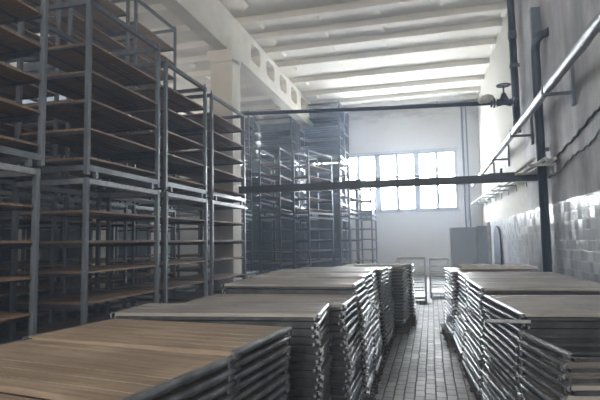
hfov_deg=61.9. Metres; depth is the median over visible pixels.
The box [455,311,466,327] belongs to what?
tray
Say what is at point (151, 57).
shelf
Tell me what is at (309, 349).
tray
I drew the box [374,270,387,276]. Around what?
tray
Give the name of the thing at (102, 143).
shelf
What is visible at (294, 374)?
tray
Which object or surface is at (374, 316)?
tray
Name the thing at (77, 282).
shelf
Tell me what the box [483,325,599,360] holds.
tray
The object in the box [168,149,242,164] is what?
shelf
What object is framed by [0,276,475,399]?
floor
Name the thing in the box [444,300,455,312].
tray
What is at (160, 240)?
shelf
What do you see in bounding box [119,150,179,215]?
drying rack
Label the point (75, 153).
shelf
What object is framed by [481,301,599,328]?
tray
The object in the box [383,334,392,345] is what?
tray
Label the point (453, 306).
tray
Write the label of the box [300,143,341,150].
shelf
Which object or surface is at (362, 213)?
drying rack
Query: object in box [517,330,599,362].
tray
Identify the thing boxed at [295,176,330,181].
shelf
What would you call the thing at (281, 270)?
tray
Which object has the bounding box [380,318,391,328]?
tray
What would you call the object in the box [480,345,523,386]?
tray
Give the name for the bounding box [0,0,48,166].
drying rack
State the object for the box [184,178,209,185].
shelf
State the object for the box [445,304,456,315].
tray
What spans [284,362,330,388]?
tray
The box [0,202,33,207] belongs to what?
shelf
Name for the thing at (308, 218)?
drying rack
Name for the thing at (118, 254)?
shelf
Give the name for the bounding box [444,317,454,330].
tray
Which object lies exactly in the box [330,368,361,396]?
tray
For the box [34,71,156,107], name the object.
shelf
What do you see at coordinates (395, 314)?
tray
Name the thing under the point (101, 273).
shelf
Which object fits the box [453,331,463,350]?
tray
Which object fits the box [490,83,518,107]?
valve
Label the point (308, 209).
shelf
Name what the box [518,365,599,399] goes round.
tray
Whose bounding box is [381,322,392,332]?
tray
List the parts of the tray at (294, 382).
rail, rail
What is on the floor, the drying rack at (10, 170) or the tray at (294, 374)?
the drying rack at (10, 170)
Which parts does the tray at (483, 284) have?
rail, rail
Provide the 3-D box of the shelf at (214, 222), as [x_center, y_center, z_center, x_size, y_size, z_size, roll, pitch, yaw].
[-2.151,0.532,11.527,1.132,0.029,1.813,-2,-5,15]
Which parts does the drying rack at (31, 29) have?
frame, post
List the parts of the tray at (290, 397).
rail, rail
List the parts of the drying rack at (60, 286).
frame, post, frame, post, post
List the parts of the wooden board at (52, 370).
rail, rail, rail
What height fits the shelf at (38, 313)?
0.029 m
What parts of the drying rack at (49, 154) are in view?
panel, panel, post, frame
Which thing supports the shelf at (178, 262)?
attached to the drying rack at (164, 285)
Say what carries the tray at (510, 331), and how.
on the tray at (500, 331)
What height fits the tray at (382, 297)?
0.047 m
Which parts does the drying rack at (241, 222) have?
panel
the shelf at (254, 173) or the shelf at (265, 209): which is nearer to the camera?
the shelf at (265, 209)
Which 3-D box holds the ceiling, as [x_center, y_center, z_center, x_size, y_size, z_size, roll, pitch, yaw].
[-3.061,-5.364,9.518,14.710,0.370,30.000,-2,-5,15]
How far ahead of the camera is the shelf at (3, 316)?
5.56 m
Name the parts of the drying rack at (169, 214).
frame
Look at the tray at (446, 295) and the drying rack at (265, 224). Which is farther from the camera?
the drying rack at (265, 224)
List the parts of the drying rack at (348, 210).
post, frame, post, frame, post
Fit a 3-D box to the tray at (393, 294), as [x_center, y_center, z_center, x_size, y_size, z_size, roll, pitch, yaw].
[1.260,1.685,9.066,1.352,0.047,0.700,-2,-5,16]
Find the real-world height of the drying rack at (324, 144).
2.530 m
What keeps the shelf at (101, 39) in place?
attached to the drying rack at (73, 20)
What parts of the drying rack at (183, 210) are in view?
frame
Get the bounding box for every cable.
[547,128,599,178]
[553,106,599,156]
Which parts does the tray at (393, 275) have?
rail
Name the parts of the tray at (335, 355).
rail, rail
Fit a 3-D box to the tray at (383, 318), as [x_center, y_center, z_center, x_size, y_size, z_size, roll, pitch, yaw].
[0.648,1.719,7.488,1.352,0.047,0.700,-2,-5,17]
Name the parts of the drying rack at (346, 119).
post, post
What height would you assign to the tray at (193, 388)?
0.047 m
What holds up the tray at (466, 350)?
on the tray at (464, 354)
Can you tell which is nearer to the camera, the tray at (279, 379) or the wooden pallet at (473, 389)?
the tray at (279, 379)
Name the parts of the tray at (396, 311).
rail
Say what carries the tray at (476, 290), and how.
on the tray at (469, 290)
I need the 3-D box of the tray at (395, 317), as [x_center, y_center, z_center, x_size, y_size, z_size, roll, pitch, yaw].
[1.269,2.074,9.024,1.352,0.047,0.700,-3,-5,18]
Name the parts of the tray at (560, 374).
rail, rail, rail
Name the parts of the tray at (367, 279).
rail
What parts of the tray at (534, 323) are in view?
rail, rail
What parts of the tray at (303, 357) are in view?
rail, rail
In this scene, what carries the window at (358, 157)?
in the wall at (410, 234)
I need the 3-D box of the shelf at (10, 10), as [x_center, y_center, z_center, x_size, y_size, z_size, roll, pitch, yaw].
[-3.863,-2.279,5.343,1.132,0.030,1.714,-2,-5,15]
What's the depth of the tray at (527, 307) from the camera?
3.73 m
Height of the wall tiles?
2.200 m
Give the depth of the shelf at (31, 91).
9.03 m
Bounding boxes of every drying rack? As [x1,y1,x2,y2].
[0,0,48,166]
[0,64,59,195]
[0,98,59,203]
[0,162,40,335]
[0,190,56,343]
[1,0,60,64]
[2,207,57,315]
[8,177,159,341]
[13,0,160,191]
[16,197,127,325]
[20,208,113,310]
[22,70,128,204]
[23,0,129,88]
[33,121,105,209]
[88,205,175,313]
[89,130,175,209]
[105,191,207,313]
[106,57,206,199]
[110,0,176,89]
[114,221,179,289]
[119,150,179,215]
[161,90,245,206]
[161,200,245,300]
[170,214,209,295]
[171,149,210,216]
[203,150,251,217]
[203,218,252,273]
[240,109,257,165]
[241,157,271,218]
[241,219,272,274]
[241,222,247,270]
[252,116,298,165]
[253,164,299,220]
[258,146,293,216]
[259,216,293,273]
[262,125,304,167]
[270,169,305,220]
[273,221,300,270]
[273,222,306,266]
[292,148,332,217]
[293,216,333,268]
[298,100,344,164]
[299,160,346,218]
[300,219,347,267]
[311,107,349,165]
[311,220,351,260]
[314,164,350,219]
[338,163,358,216]
[339,215,359,265]
[355,188,376,217]
[356,217,377,263]
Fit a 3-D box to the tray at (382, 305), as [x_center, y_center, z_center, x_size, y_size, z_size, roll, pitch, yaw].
[0.611,1.554,7.525,1.352,0.047,0.700,-2,-5,16]
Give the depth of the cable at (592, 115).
7.32 m
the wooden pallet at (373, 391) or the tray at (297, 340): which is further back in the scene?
the wooden pallet at (373, 391)
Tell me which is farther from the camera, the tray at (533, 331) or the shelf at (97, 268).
the shelf at (97, 268)
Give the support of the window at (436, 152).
in the wall at (410, 234)
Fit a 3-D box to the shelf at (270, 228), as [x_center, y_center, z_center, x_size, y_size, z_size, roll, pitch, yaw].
[-0.839,1.076,18.347,0.657,0.032,1.682,-2,-5,15]
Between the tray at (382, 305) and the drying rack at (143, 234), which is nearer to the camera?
the tray at (382, 305)
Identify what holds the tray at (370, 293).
on the tray at (372, 297)
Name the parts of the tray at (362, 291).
rail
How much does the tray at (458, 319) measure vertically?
0.047 m
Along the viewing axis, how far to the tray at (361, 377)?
4.01 m
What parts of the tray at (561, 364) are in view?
rail, rail, rail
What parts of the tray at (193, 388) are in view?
rail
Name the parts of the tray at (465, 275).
rail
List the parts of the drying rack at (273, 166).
post, post, frame, frame, post, post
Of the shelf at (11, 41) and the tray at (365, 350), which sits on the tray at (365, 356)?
the tray at (365, 350)
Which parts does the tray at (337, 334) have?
rail, rail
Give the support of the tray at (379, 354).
on the tray at (380, 357)
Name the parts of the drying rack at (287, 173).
panel, panel, panel, panel, panel, post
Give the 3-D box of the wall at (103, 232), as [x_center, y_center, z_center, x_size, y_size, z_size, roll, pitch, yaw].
[-10.237,-1.363,11.163,0.300,8.420,30.150,-2,-5,15]
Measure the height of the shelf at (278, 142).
0.030 m
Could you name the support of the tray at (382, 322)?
on the tray at (384, 326)
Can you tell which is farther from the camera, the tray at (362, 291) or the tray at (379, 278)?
the tray at (379, 278)
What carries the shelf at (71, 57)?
attached to the drying rack at (96, 79)
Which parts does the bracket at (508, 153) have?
arm, wall plate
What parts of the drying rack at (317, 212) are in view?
post, post, frame, frame, post, post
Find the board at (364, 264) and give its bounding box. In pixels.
[354,263,411,266]
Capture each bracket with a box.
[480,162,494,174]
[492,144,509,165]
[509,116,533,144]
[541,64,576,105]
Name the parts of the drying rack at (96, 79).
post, rail, rail, post, frame, frame, post, rail, rail, post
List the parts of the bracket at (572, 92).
arm, wall plate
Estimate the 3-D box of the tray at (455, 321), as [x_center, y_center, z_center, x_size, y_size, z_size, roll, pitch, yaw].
[2.705,1.670,6.491,1.252,0.047,1.200,-2,-5,12]
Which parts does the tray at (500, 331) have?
rail, rail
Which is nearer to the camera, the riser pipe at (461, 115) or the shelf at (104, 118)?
the shelf at (104, 118)
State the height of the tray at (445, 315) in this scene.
0.047 m
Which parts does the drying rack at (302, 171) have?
post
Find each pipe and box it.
[241,100,513,114]
[460,102,467,226]
[465,106,471,226]
[471,10,599,186]
[507,0,520,132]
[529,6,552,271]
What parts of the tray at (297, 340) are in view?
rail, rail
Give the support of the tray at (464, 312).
on the tray at (460, 312)
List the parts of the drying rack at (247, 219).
post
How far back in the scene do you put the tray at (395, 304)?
8.61 m
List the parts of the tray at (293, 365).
rail, rail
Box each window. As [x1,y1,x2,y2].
[350,154,378,211]
[377,151,417,211]
[416,149,458,210]
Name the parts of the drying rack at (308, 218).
post, post, frame, post, post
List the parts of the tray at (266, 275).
rail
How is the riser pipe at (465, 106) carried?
attached to the wall at (410, 234)
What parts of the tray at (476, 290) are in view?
rail, rail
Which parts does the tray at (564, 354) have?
rail, rail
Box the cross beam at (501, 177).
[239,169,537,193]
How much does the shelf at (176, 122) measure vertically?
0.031 m
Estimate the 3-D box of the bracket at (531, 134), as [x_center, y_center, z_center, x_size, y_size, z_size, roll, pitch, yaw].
[4.730,-1.493,10.696,0.460,0.640,0.100,-2,-5,15]
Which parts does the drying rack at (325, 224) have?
post, post, frame, panel, panel, panel, panel, panel, post, post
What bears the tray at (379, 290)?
on the tray at (381, 293)
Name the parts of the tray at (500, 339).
rail, rail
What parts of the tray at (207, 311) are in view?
rail, rail, rail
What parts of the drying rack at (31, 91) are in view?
frame, rail, frame, post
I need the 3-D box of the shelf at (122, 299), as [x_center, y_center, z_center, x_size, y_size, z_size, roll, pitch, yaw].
[-4.642,2.116,10.252,1.132,0.029,1.813,-2,-5,15]
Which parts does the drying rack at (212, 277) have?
post, post, frame, post, rail, post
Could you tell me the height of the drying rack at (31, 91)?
2.468 m
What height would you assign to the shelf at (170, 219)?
0.031 m
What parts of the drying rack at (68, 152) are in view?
rail, frame, post, frame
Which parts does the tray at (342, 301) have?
rail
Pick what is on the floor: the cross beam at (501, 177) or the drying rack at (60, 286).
the drying rack at (60, 286)
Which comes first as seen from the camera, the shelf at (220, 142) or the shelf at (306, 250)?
the shelf at (220, 142)
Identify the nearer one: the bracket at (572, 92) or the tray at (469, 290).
the tray at (469, 290)
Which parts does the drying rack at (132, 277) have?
post, frame, frame, post, post, post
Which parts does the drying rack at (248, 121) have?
panel, post, panel, post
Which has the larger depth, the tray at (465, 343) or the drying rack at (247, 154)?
the drying rack at (247, 154)
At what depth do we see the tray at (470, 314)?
5.26 m
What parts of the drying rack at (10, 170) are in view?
rail, frame, rail, post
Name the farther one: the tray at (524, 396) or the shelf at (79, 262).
the shelf at (79, 262)
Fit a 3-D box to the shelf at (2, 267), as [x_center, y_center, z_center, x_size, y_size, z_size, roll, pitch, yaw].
[-5.213,1.132,8.198,1.132,0.029,1.813,-2,-5,15]
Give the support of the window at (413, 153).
in the wall at (410, 234)
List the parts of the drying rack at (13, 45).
rail, rail, frame, post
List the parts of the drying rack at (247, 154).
post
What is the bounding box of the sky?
[246,152,455,209]
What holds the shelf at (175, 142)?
attached to the drying rack at (172, 102)
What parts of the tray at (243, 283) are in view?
rail, rail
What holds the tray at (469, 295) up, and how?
on the tray at (476, 306)
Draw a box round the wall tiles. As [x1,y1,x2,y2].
[483,191,599,282]
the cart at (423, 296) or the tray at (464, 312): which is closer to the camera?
the tray at (464, 312)
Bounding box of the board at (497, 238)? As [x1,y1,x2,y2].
[494,226,501,264]
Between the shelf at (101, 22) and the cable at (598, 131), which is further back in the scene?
the shelf at (101, 22)
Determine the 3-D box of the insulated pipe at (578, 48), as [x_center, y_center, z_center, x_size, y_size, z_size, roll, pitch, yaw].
[4.831,-1.410,11.596,0.160,0.154,20.601,-2,-5,15]
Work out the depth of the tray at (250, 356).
2.61 m
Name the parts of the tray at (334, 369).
rail, rail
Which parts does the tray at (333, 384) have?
rail, rail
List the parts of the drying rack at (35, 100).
panel, frame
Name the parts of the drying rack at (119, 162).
frame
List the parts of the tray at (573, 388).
rail, rail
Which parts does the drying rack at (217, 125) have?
rail, rail, frame, post, frame, rail, rail, post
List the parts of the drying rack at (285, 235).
panel, panel, panel, panel, panel, post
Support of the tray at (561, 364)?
on the tray at (560, 374)
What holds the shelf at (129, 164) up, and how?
attached to the drying rack at (119, 162)
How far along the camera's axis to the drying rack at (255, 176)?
21.00 m
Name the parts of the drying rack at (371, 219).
post, post, frame, post, post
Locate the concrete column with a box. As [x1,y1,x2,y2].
[207,37,241,290]
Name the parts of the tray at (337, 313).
rail, rail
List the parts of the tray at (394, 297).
rail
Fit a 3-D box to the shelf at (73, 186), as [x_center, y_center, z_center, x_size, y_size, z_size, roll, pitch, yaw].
[-4.683,-0.236,10.447,1.132,0.029,1.813,-2,-5,15]
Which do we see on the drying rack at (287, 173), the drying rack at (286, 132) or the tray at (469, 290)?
the drying rack at (286, 132)
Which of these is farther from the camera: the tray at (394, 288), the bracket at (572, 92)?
the tray at (394, 288)
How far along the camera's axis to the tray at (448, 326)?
7.86 m
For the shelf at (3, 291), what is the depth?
8.64 m
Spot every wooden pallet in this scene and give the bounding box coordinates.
[365,379,377,399]
[375,361,382,388]
[381,347,384,369]
[383,338,391,355]
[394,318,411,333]
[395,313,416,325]
[440,323,454,346]
[454,340,464,371]
[463,366,480,399]
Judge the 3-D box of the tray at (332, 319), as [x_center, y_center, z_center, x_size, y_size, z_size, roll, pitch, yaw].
[-0.245,1.019,4.490,1.432,0.047,0.760,-2,-5,15]
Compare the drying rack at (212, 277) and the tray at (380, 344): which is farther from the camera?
the drying rack at (212, 277)
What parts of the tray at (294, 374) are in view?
rail, rail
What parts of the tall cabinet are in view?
door, panel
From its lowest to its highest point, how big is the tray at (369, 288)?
0.047 m
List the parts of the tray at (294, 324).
rail, rail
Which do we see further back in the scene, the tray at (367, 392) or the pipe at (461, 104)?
the pipe at (461, 104)
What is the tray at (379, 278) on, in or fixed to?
on the tray at (384, 279)
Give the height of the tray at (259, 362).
0.047 m
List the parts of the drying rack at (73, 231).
post, panel, panel, panel, panel, panel, post, post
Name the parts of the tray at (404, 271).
rail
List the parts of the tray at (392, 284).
rail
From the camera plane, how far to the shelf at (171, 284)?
9.17 m
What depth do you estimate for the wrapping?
11.70 m
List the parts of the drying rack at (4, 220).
post, frame, frame, post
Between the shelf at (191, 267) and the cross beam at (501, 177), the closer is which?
the cross beam at (501, 177)
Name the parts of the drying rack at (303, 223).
post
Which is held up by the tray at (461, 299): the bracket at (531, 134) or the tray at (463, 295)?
the tray at (463, 295)
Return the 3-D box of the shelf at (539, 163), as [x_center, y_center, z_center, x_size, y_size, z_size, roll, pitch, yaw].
[5.897,-0.193,15.005,0.460,0.387,13.501,-2,-5,15]
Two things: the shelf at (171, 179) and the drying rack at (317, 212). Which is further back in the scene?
the drying rack at (317, 212)
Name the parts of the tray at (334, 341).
rail, rail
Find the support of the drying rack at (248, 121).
on the drying rack
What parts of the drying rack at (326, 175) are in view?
post, frame, frame, panel, panel, panel, panel, panel, post, post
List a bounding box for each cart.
[396,257,426,302]
[429,258,449,297]
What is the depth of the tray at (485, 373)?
4.06 m
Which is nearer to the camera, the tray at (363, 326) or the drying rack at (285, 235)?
the tray at (363, 326)
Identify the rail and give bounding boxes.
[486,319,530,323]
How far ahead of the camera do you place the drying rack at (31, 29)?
9.25 m
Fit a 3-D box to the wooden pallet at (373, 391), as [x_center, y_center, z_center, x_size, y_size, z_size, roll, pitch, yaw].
[0.034,1.969,5.164,1.480,0.129,0.660,-2,-5,14]
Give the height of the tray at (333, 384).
0.047 m
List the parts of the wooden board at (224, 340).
rail, rail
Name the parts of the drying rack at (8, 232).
panel, panel, panel, panel, panel, frame, post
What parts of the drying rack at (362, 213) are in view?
frame, frame, post, post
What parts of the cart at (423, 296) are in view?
ring frame, post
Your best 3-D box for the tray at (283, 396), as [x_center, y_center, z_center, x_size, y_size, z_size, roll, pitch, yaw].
[-0.829,1.176,2.872,1.352,0.047,0.720,-3,-5,21]
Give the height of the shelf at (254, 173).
0.031 m
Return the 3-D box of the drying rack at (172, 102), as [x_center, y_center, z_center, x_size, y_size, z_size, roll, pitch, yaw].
[-2.708,-1.261,9.684,1.200,2.390,1.660,-2,-5,15]
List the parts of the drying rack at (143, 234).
post, panel, panel, panel, panel, panel, post, post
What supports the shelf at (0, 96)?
attached to the drying rack at (31, 91)
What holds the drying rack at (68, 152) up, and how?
on the drying rack at (60, 286)
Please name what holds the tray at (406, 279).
on the tray at (392, 284)
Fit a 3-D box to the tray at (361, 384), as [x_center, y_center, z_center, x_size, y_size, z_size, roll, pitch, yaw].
[-0.204,1.687,4.425,1.432,0.047,0.760,-2,-5,13]
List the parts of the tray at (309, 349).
rail, rail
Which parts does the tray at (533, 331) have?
rail, rail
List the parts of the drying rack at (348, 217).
post, frame, post, post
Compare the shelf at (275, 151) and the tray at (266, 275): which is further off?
the shelf at (275, 151)
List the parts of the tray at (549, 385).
rail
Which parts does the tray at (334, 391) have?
rail, rail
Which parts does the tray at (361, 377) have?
rail, rail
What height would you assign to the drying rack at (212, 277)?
2.508 m
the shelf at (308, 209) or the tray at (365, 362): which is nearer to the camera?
the tray at (365, 362)
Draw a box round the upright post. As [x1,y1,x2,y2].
[487,222,491,264]
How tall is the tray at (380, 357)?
0.047 m
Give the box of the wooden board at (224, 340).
[22,318,292,359]
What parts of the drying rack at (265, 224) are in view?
post, frame, panel, panel, panel, panel, panel, post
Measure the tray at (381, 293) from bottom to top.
0.047 m
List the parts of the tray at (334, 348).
rail, rail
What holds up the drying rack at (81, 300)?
on the floor
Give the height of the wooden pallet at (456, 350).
0.176 m
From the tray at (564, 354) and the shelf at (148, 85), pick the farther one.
the shelf at (148, 85)
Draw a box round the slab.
[457,263,537,269]
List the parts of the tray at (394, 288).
rail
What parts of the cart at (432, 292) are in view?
post, ring frame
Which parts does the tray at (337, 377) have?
rail, rail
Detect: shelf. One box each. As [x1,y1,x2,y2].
[0,0,42,20]
[0,25,41,52]
[0,61,40,84]
[0,84,55,98]
[0,96,47,116]
[0,98,39,116]
[0,123,37,139]
[0,135,39,147]
[0,154,53,159]
[0,176,45,180]
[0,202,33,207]
[0,217,52,221]
[0,240,32,243]
[0,265,51,270]
[0,276,31,281]
[0,288,50,296]
[0,311,50,322]
[0,312,30,320]
[2,295,48,304]
[3,278,49,284]
[4,23,56,46]
[4,261,49,264]
[5,224,50,227]
[15,19,56,29]
[16,290,155,304]
[16,314,111,333]
[17,265,155,273]
[17,279,123,287]
[18,260,124,265]
[19,210,155,218]
[21,0,55,6]
[21,128,156,154]
[22,120,114,134]
[24,99,156,131]
[24,165,87,176]
[24,287,110,294]
[24,298,123,309]
[25,99,71,104]
[25,257,111,260]
[27,61,54,70]
[31,42,156,84]
[32,157,156,177]
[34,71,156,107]
[36,142,96,157]
[38,272,111,277]
[39,240,155,243]
[48,13,126,50]
[48,33,85,45]
[49,0,126,33]
[56,220,124,224]
[57,184,122,192]
[58,226,111,228]
[92,257,173,260]
[92,273,173,278]
[94,0,126,15]
[110,281,204,289]
[110,301,186,312]
[111,37,174,63]
[111,176,204,187]
[111,260,204,265]
[112,21,174,50]
[112,130,151,133]
[114,162,153,170]
[115,131,204,149]
[118,229,177,230]
[118,254,169,255]
[120,54,174,78]
[122,153,204,168]
[122,224,173,227]
[124,108,204,130]
[131,84,162,87]
[131,86,204,110]
[136,217,204,222]
[138,277,169,281]
[160,240,204,241]
[167,186,243,196]
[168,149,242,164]
[168,257,243,260]
[168,274,243,280]
[168,290,228,299]
[176,168,243,180]
[176,253,209,255]
[176,265,209,268]
[177,131,242,149]
[182,112,242,132]
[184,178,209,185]
[187,220,243,224]
[202,240,243,241]
[241,171,264,176]
[241,181,268,185]
[242,260,270,262]
[248,270,270,272]
[254,129,294,136]
[254,139,295,145]
[254,148,290,154]
[254,157,296,162]
[261,162,289,170]
[261,174,288,180]
[261,196,289,200]
[261,208,290,210]
[261,228,291,229]
[261,251,291,252]
[262,262,291,264]
[295,165,330,171]
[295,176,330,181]
[295,197,331,201]
[295,208,331,211]
[296,250,332,251]
[296,260,332,262]
[300,125,341,132]
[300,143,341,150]
[300,228,330,229]
[301,134,341,141]
[301,173,343,177]
[301,193,343,196]
[302,153,342,159]
[302,202,343,205]
[304,258,345,259]
[306,249,344,249]
[308,115,340,123]
[360,258,375,260]
[471,156,556,207]
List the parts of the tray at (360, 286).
rail, rail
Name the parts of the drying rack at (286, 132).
post, frame, frame, panel, panel, panel, panel, post, post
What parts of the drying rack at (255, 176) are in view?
frame, frame, panel, panel, panel, panel, post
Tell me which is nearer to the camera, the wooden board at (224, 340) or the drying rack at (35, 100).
the wooden board at (224, 340)
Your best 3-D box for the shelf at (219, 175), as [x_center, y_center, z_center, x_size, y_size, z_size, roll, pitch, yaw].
[-2.170,-0.584,11.619,1.132,0.029,1.813,-2,-5,15]
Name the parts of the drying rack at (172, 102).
post, rail, rail, frame, post, frame, rail, rail, post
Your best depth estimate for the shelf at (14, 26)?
8.71 m
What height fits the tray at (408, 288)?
0.047 m
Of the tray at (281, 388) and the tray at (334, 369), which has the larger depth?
the tray at (334, 369)
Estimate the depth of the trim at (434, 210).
22.22 m
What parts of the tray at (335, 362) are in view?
rail, rail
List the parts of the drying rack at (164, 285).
post, frame, post, rail, post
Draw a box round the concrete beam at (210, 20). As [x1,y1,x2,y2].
[158,0,319,132]
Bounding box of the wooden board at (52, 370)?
[0,338,235,399]
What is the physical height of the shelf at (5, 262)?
0.032 m
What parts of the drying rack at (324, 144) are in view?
post, frame, panel, panel, panel, panel, frame, panel, panel, post, post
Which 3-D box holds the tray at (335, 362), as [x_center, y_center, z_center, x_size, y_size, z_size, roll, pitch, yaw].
[-0.207,1.352,4.449,1.432,0.047,0.760,-2,-5,12]
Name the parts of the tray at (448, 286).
rail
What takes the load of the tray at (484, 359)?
on the tray at (506, 389)
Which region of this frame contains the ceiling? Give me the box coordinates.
[36,0,506,118]
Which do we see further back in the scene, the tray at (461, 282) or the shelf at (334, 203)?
the shelf at (334, 203)
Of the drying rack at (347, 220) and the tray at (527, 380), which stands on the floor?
the drying rack at (347, 220)
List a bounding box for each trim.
[349,147,457,154]
[372,210,460,213]
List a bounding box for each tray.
[0,368,235,399]
[0,394,38,399]
[110,303,329,320]
[136,311,328,329]
[183,293,356,309]
[186,381,235,399]
[201,335,290,371]
[208,271,255,273]
[213,394,233,399]
[221,278,364,288]
[222,284,365,294]
[222,354,290,396]
[223,345,291,384]
[229,289,366,299]
[233,363,288,399]
[241,373,289,399]
[249,272,371,278]
[259,382,290,399]
[266,277,371,283]
[268,268,374,272]
[274,393,287,399]
[280,354,331,380]
[281,332,331,354]
[281,370,329,397]
[282,340,330,362]
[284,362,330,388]
[285,318,328,337]
[285,325,328,345]
[287,376,328,399]
[288,347,329,371]
[297,267,387,272]
[323,384,330,399]
[325,307,357,324]
[326,300,356,316]
[326,313,358,331]
[326,318,359,338]
[326,392,330,399]
[327,337,359,360]
[328,356,360,382]
[329,331,359,352]
[329,349,361,375]
[329,362,360,389]
[330,325,358,346]
[330,343,360,367]
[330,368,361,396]
[331,374,363,399]
[336,266,408,270]
[343,264,414,267]
[352,381,362,399]
[353,294,368,306]
[353,299,369,312]
[354,305,371,318]
[355,386,364,399]
[356,321,370,336]
[357,315,370,330]
[357,326,372,342]
[358,310,370,324]
[358,331,372,348]
[359,336,374,354]
[359,347,374,366]
[360,342,373,360]
[360,353,373,372]
[360,358,373,378]
[362,281,372,288]
[362,363,372,384]
[363,368,374,390]
[363,374,374,397]
[364,286,373,293]
[365,291,374,299]
[367,295,375,304]
[369,314,376,325]
[369,319,378,330]
[371,328,380,341]
[372,337,381,352]
[372,347,381,363]
[373,323,380,336]
[373,342,381,358]
[373,351,380,367]
[373,356,381,373]
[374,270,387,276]
[375,274,387,280]
[375,278,388,284]
[375,285,387,292]
[376,281,388,288]
[376,289,387,296]
[377,292,388,300]
[377,296,389,304]
[378,303,388,312]
[379,300,387,308]
[379,307,390,316]
[379,311,390,320]
[379,315,390,324]
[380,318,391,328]
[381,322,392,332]
[381,326,391,337]
[382,330,392,341]
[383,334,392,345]
[390,269,408,273]
[390,272,409,276]
[390,278,409,283]
[390,281,409,286]
[391,275,408,279]
[391,284,409,289]
[391,287,409,293]
[391,290,408,296]
[391,293,409,299]
[392,306,409,313]
[393,296,409,303]
[393,300,408,306]
[393,303,408,309]
[393,309,409,316]
[393,315,409,323]
[394,312,409,319]
[414,293,424,297]
[432,290,445,292]
[443,267,539,274]
[444,287,460,297]
[444,294,456,304]
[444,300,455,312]
[444,310,453,323]
[444,314,453,327]
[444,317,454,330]
[444,320,452,335]
[445,271,460,278]
[445,274,460,281]
[445,277,458,285]
[445,281,460,289]
[445,284,459,293]
[445,290,458,301]
[445,297,456,308]
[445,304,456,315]
[445,307,455,319]
[453,327,464,345]
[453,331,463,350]
[453,335,461,355]
[454,315,467,331]
[454,319,465,337]
[454,323,464,340]
[455,299,469,312]
[455,303,469,318]
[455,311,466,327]
[456,280,468,287]
[456,307,468,321]
[457,295,468,308]
[458,272,574,278]
[458,276,468,282]
[458,291,468,302]
[461,351,483,382]
[461,360,480,393]
[462,346,482,375]
[462,356,483,388]
[463,341,486,369]
[464,322,484,344]
[464,331,484,357]
[464,336,484,364]
[465,278,599,292]
[465,283,599,297]
[465,293,485,309]
[466,288,488,303]
[466,297,485,315]
[466,302,487,321]
[466,327,482,351]
[467,307,488,325]
[467,312,486,332]
[467,317,485,338]
[480,338,526,374]
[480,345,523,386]
[480,370,510,399]
[480,388,490,399]
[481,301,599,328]
[481,307,599,334]
[481,376,502,399]
[481,382,495,399]
[482,332,526,369]
[482,351,523,392]
[482,357,521,399]
[483,294,599,320]
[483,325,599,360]
[484,313,599,342]
[484,319,599,351]
[484,363,516,399]
[515,373,556,399]
[516,339,599,372]
[516,391,533,399]
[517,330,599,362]
[517,347,599,382]
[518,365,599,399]
[518,383,543,399]
[519,357,599,394]
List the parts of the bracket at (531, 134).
arm, wall plate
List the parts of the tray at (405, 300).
rail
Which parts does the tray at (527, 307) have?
rail, rail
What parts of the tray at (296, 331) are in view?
rail, rail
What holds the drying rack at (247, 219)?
on the floor
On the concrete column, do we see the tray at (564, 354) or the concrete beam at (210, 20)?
the concrete beam at (210, 20)
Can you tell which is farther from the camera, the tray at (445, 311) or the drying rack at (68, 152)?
the drying rack at (68, 152)
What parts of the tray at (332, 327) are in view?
rail, rail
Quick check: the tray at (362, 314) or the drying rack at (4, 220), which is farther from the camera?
the drying rack at (4, 220)
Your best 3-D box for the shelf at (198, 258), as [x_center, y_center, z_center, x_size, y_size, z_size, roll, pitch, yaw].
[-2.136,1.349,11.459,1.132,0.029,1.813,-2,-5,15]
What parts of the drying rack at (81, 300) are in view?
post, rail, rail, post, frame, post, rail, post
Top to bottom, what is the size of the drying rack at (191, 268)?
2.508 m
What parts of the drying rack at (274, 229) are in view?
post, post, frame, post, post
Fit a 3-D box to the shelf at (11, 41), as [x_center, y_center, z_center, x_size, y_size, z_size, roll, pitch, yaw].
[-3.856,-1.881,5.310,1.132,0.030,1.714,-2,-5,15]
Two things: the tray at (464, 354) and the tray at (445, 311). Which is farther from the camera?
the tray at (445, 311)
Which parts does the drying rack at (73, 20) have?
post, frame, rail, post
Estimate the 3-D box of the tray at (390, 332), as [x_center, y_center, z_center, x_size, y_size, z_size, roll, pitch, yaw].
[0.673,1.998,7.467,1.352,0.047,0.700,-2,-5,17]
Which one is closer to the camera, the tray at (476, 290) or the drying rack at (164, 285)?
the tray at (476, 290)
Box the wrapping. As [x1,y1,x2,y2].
[478,94,493,103]
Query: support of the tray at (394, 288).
on the tray at (408, 288)
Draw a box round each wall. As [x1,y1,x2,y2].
[2,61,174,294]
[175,99,482,275]
[477,0,599,223]
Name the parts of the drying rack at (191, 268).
post, rail, frame, frame, post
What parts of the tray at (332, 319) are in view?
rail, rail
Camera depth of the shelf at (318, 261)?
18.81 m
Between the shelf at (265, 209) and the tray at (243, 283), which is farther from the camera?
the shelf at (265, 209)
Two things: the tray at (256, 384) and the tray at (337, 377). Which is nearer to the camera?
the tray at (256, 384)
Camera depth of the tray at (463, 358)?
5.17 m
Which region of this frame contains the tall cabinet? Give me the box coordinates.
[449,226,492,266]
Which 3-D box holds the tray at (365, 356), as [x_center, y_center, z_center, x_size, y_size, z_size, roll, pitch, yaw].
[0.036,1.544,5.192,1.392,0.047,0.700,-2,-5,13]
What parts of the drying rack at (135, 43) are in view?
rail, post, frame, post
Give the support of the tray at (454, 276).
on the tray at (452, 279)
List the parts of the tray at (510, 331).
rail, rail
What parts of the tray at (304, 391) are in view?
rail, rail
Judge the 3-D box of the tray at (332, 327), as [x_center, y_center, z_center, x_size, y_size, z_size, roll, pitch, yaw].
[-0.233,1.074,4.485,1.432,0.047,0.760,-2,-5,14]

